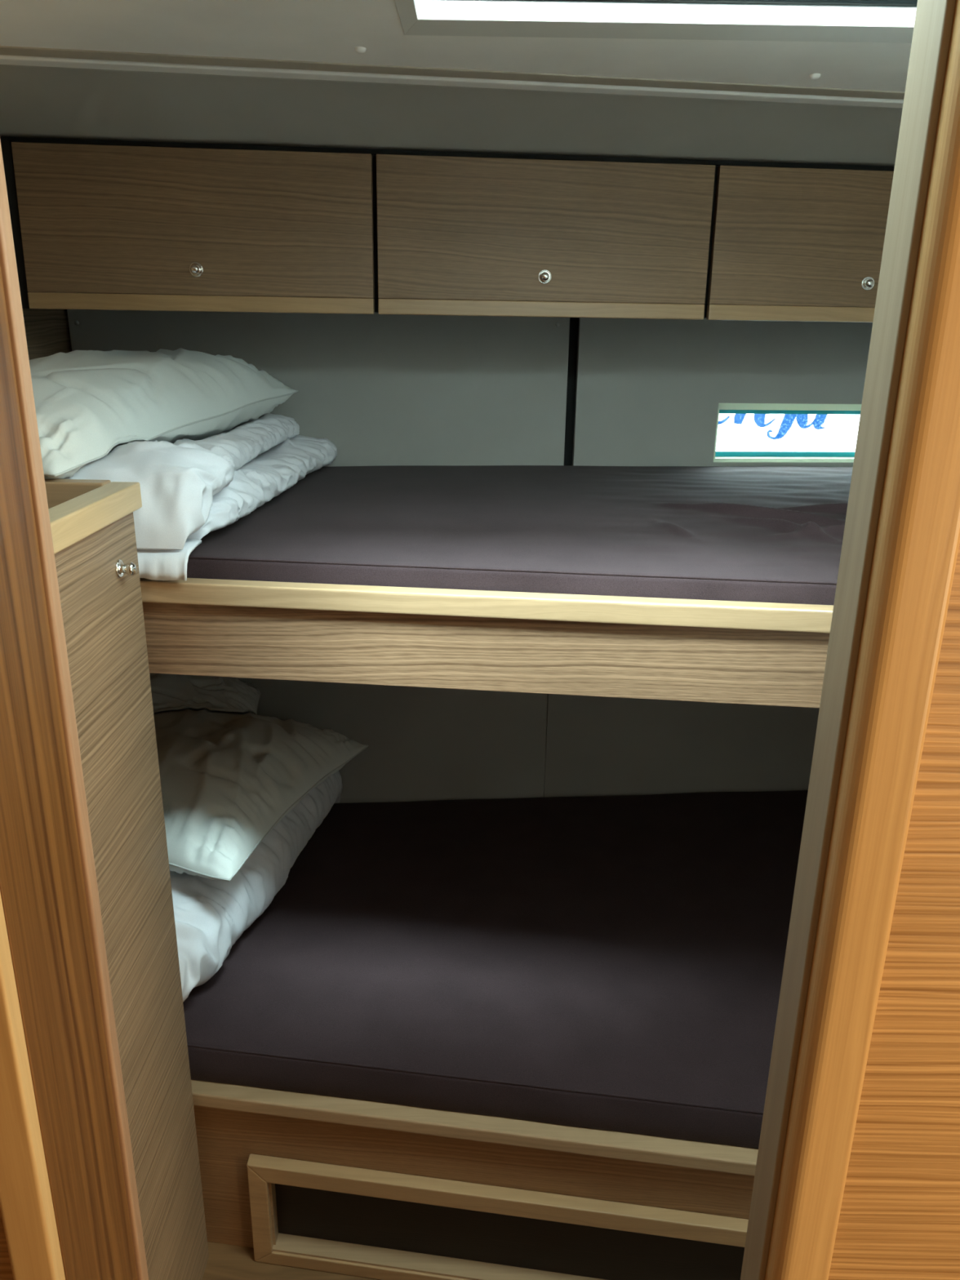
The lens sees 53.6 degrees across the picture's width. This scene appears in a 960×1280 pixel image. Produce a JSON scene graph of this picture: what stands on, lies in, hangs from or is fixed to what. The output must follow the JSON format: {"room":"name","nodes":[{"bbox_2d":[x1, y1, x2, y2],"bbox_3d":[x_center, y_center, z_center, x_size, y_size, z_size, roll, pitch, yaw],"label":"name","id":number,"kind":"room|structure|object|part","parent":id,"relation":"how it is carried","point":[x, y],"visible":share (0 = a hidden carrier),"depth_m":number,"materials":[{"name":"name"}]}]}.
{"room":"boat cabin","nodes":[
{"label":"boat cabin","id":0,"kind":"room"},
{"bbox_2d":[22,308,71,359],"bbox_3d":[-0.846,0.053,1.614,0.030,1.850,1.580,1,18,0],"label":"wall","id":1,"kind":"structure","parent":0,"point":[46,331],"depth_m":1.80,"materials":[{"name":"brown wood"}]},
{"bbox_2d":[0,136,894,308],"bbox_3d":[0.086,-0.708,1.632,1.823,0.290,0.031,-1,19,-6],"label":"trim","id":2,"kind":"structure","parent":1,"relation":"attached to","point":[6,142],"depth_m":1.56,"materials":[{"name":"black"}]},
{"bbox_2d":[0,54,903,107],"bbox_3d":[0.088,-0.800,1.344,1.912,0.034,0.038,-2,19,-8],"label":"trim","id":3,"kind":"structure","parent":1,"relation":"attached to","point":[4,60],"depth_m":1.32,"materials":[{"name":"white plastic"}]},
{"bbox_2d":[0,45,905,99],"bbox_3d":[0.087,-0.785,1.298,1.913,0.032,0.040,-2,19,-8],"label":"trim","id":4,"kind":"structure","parent":1,"relation":"attached to","point":[4,50],"depth_m":1.28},
{"bbox_2d":[202,1241,379,1279],"bbox_3d":[0.076,1.532,0.248,3.000,0.060,4.300,1,18,0],"label":"floor","id":5,"kind":"structure","parent":0,"point":[225,1261],"depth_m":1.58,"materials":[{"name":"brown wood"}]},
{"bbox_2d":[44,479,208,1279],"bbox_3d":[-0.631,0.488,1.180,0.408,1.305,0.466,1,18,0],"label":"cabinet","id":6,"kind":"object","parent":5,"relation":"on","point":[92,525],"visible":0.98,"depth_m":1.21,"materials":[{"name":"brown wood"}]},
{"bbox_3d":[-0.644,-0.180,1.188,0.360,0.043,0.028,1,19,0],"label":"rail","id":7,"kind":"part","parent":6,"relation":"part of","materials":[{"name":"beige wood"}]},
{"bbox_3d":[-0.446,-0.110,0.978,0.036,0.032,0.464,1,19,0],"label":"rail","id":8,"kind":"part","parent":6,"relation":"part of","materials":[{"name":"beige wood"}]},
{"bbox_3d":[-0.430,-0.086,1.153,0.024,0.024,0.024,1,19,0],"label":"knob","id":9,"kind":"part","parent":6,"relation":"part of","materials":[{"name":"silver metal"}]},
{"bbox_2d":[191,1080,758,1279],"bbox_3d":[0.063,0.766,1.915,1.808,0.334,1.136,1,18,0],"label":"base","id":10,"kind":"object","parent":5,"relation":"on","point":[358,1188],"visible":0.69,"depth_m":1.51,"materials":[{"name":"brown wood"}]},
{"bbox_2d":[182,790,808,1148],"bbox_3d":[0.066,0.565,1.858,1.802,0.082,1.107,1,18,0],"label":"mattress","id":11,"kind":"object","parent":10,"relation":"on","point":[615,963],"visible":0.47,"depth_m":1.70,"materials":[{"name":"brown fabric"}]},
{"bbox_2d":[169,770,342,1001],"bbox_3d":[-0.575,0.409,1.847,0.512,0.215,0.793,1,18,0],"label":"duvet","id":12,"kind":"object","parent":11,"relation":"on","point":[211,915],"visible":0.23,"depth_m":1.66,"materials":[{"name":"fabric"}]},
{"bbox_2d":[153,708,368,880],"bbox_3d":[-0.564,0.254,1.833,0.509,0.176,0.612,5,19,13],"label":"pillow","id":13,"kind":"object","parent":12,"relation":"on","point":[228,780],"visible":0.67,"depth_m":1.72,"materials":[{"name":"fabric"}]},
{"bbox_2d":[149,672,261,715],"bbox_3d":[-0.664,0.118,2.049,0.364,0.142,0.184,-2,19,-9],"label":"pillow","id":14,"kind":"object","parent":13,"relation":"on","point":[228,695],"visible":0.46,"depth_m":2.02,"materials":[{"name":"fabric"}]},
{"bbox_3d":[0.130,0.969,1.506,1.014,0.210,0.160,1,19,0],"label":"opening frame","id":15,"kind":"part","parent":10,"relation":"part of","materials":[{"name":"brown wood"}]},
{"bbox_3d":[0.130,0.963,1.534,0.952,0.143,0.012,3,19,7],"label":"recessed panel","id":16,"kind":"part","parent":10,"relation":"part of","materials":[{"name":"brown wood"}]},
{"bbox_2d":[0,64,902,166],"bbox_3d":[0.083,-0.823,1.491,1.935,0.084,0.258,-2,19,-8],"label":"wall","id":17,"kind":"structure","parent":0,"point":[36,101],"depth_m":1.47,"materials":[{"name":"paint"}]},
{"bbox_2d":[0,0,911,91],"bbox_3d":[0.085,-0.664,0.934,1.890,0.030,0.994,1,18,0],"label":"ceiling","id":18,"kind":"structure","parent":0,"point":[330,31],"depth_m":1.16,"materials":[{"name":"white paint"}]},
{"bbox_2d":[354,46,366,53],"bbox_3d":[-0.148,-0.733,1.179,0.014,0.008,0.014,1,18,0],"label":"cap","id":19,"kind":"object","parent":18,"relation":"attached to","point":[360,50],"visible":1,"depth_m":1.18,"materials":[{"name":"white plastic"}]},
{"bbox_2d":[395,0,917,43],"bbox_3d":[0.260,-0.625,0.796,0.700,0.052,0.659,1,18,0],"label":"window","id":20,"kind":"structure","parent":18,"relation":"attached to","point":[793,20],"depth_m":1.06,"materials":[{"name":"glass"}]},
{"bbox_3d":[0.260,-0.654,0.886,0.658,0.030,0.283,1,19,0],"label":"blind rail","id":21,"kind":"part","parent":20,"relation":"part of","materials":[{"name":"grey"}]},
{"bbox_2d":[801,0,917,2],"bbox_3d":[0.260,-0.645,0.888,0.656,0.006,0.266,1,19,0],"label":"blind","id":22,"kind":"object","parent":20,"relation":"attached to","point":[802,1],"depth_m":1.01,"materials":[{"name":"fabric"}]},
{"bbox_2d":[809,73,820,79],"bbox_3d":[0.448,-0.754,1.270,0.014,0.008,0.014,1,18,0],"label":"cap","id":23,"kind":"object","parent":18,"relation":"attached to","point":[814,76],"visible":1,"depth_m":1.27,"materials":[{"name":"white plastic"}]},
{"bbox_2d":[66,309,872,803],"bbox_3d":[0.078,-0.122,2.181,1.826,1.850,0.100,-1,19,-5],"label":"wall","id":24,"kind":"structure","parent":0,"point":[424,744],"depth_m":2.03,"materials":[{"name":"paint"}]},
{"bbox_2d":[74,320,79,324],"bbox_3d":[-0.796,-0.626,1.875,0.010,0.010,0.005,1,18,0],"label":"cap","id":25,"kind":"object","parent":24,"relation":"attached to","point":[76,322],"visible":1,"depth_m":1.87,"materials":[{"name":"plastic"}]},
{"bbox_2d":[11,142,378,314],"bbox_3d":[-0.458,-0.713,1.682,0.597,0.250,0.291,-1,19,-6],"label":"locker","id":26,"kind":"object","parent":24,"relation":"attached to","point":[103,227],"visible":0.98,"depth_m":1.56,"materials":[{"name":"brown wood"}]},
{"bbox_3d":[-0.470,-0.613,1.571,0.024,0.024,0.019,1,19,0],"label":"knob","id":27,"kind":"part","parent":26,"relation":"part of","materials":[{"name":"silver metal"}]},
{"bbox_2d":[139,577,833,707],"bbox_3d":[0.077,-0.132,1.642,1.808,0.133,1.083,1,18,0],"label":"bunk bed frame","id":28,"kind":"structure","parent":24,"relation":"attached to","point":[774,654],"depth_m":1.23,"materials":[{"name":"beige wood"}]},
{"bbox_2d":[186,465,853,605],"bbox_3d":[0.078,-0.207,1.631,1.802,0.094,1.047,1,18,0],"label":"mattress","id":29,"kind":"object","parent":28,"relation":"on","point":[757,534],"visible":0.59,"depth_m":1.41,"materials":[{"name":"brown fabric"}]},
{"bbox_2d":[63,413,337,580],"bbox_3d":[-0.558,-0.288,1.593,0.524,0.165,0.834,1,18,0],"label":"duvet","id":30,"kind":"object","parent":29,"relation":"on","point":[190,490],"visible":0.62,"depth_m":1.28,"materials":[{"name":"fabric"}]},
{"bbox_2d":[29,347,298,479],"bbox_3d":[-0.641,-0.389,1.555,0.411,0.165,0.792,5,19,11],"label":"pillow","id":31,"kind":"object","parent":30,"relation":"on","point":[89,404],"visible":0.86,"depth_m":1.45,"materials":[{"name":"fabric"}]},
{"bbox_2d":[375,154,715,319],"bbox_3d":[0.116,-0.723,1.740,0.605,0.250,0.291,-1,19,-6],"label":"locker","id":32,"kind":"object","parent":24,"relation":"attached to","point":[457,236],"visible":1,"depth_m":1.62,"materials":[{"name":"brown wood"}]},
{"bbox_3d":[0.111,-0.623,1.629,0.024,0.024,0.019,1,19,0],"label":"knob","id":33,"kind":"part","parent":32,"relation":"part of","materials":[{"name":"silver metal"}]},
{"bbox_2d":[713,403,861,462],"bbox_3d":[0.729,-0.464,2.114,0.445,0.126,0.077,-1,19,-5],"label":"window","id":34,"kind":"structure","parent":24,"relation":"in","point":[723,408],"depth_m":2.08,"materials":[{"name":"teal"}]},
{"bbox_2d":[703,165,893,322],"bbox_3d":[0.695,-0.733,1.797,0.608,0.250,0.291,-1,19,-6],"label":"locker","id":35,"kind":"object","parent":24,"relation":"attached to","point":[786,243],"visible":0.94,"depth_m":1.66,"materials":[{"name":"brown wood"}]},
{"bbox_3d":[0.690,-0.633,1.686,0.024,0.024,0.019,1,19,0],"label":"knob","id":36,"kind":"part","parent":35,"relation":"part of","materials":[{"name":"silver metal"}]},
{"bbox_2d":[0,543,959,1279],"bbox_3d":[0.095,0.347,0.797,3.000,1.840,0.132,1,18,0],"label":"wall","id":37,"kind":"structure","parent":0,"point":[900,1215],"depth_m":0.72,"materials":[{"name":"brown wood"}]},
{"bbox_2d":[0,0,959,1279],"bbox_3d":[-0.046,0.345,0.795,0.662,1.840,0.162,1,18,0],"label":"door frame","id":38,"kind":"structure","parent":37,"relation":"in","point":[69,1206],"depth_m":0.68,"materials":[{"name":"brown wood"}]},
{"bbox_3d":[-0.360,0.387,0.734,0.036,1.790,0.016,1,19,0],"label":"casing","id":39,"kind":"part","parent":38,"relation":"part of","materials":[{"name":"brown wood"}]},
{"label":"outside","id":40,"kind":"structure","parent":0,"visible":0},
{"bbox_3d":[1.046,-2.943,16.251,30.000,0.100,27.300,1,18,0],"label":"water","id":41,"kind":"object","parent":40,"visible":0},
{"bbox_2d":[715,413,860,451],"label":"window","id":42,"kind":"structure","parent":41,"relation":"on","point":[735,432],"depth_m":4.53,"materials":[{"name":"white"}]}
]}

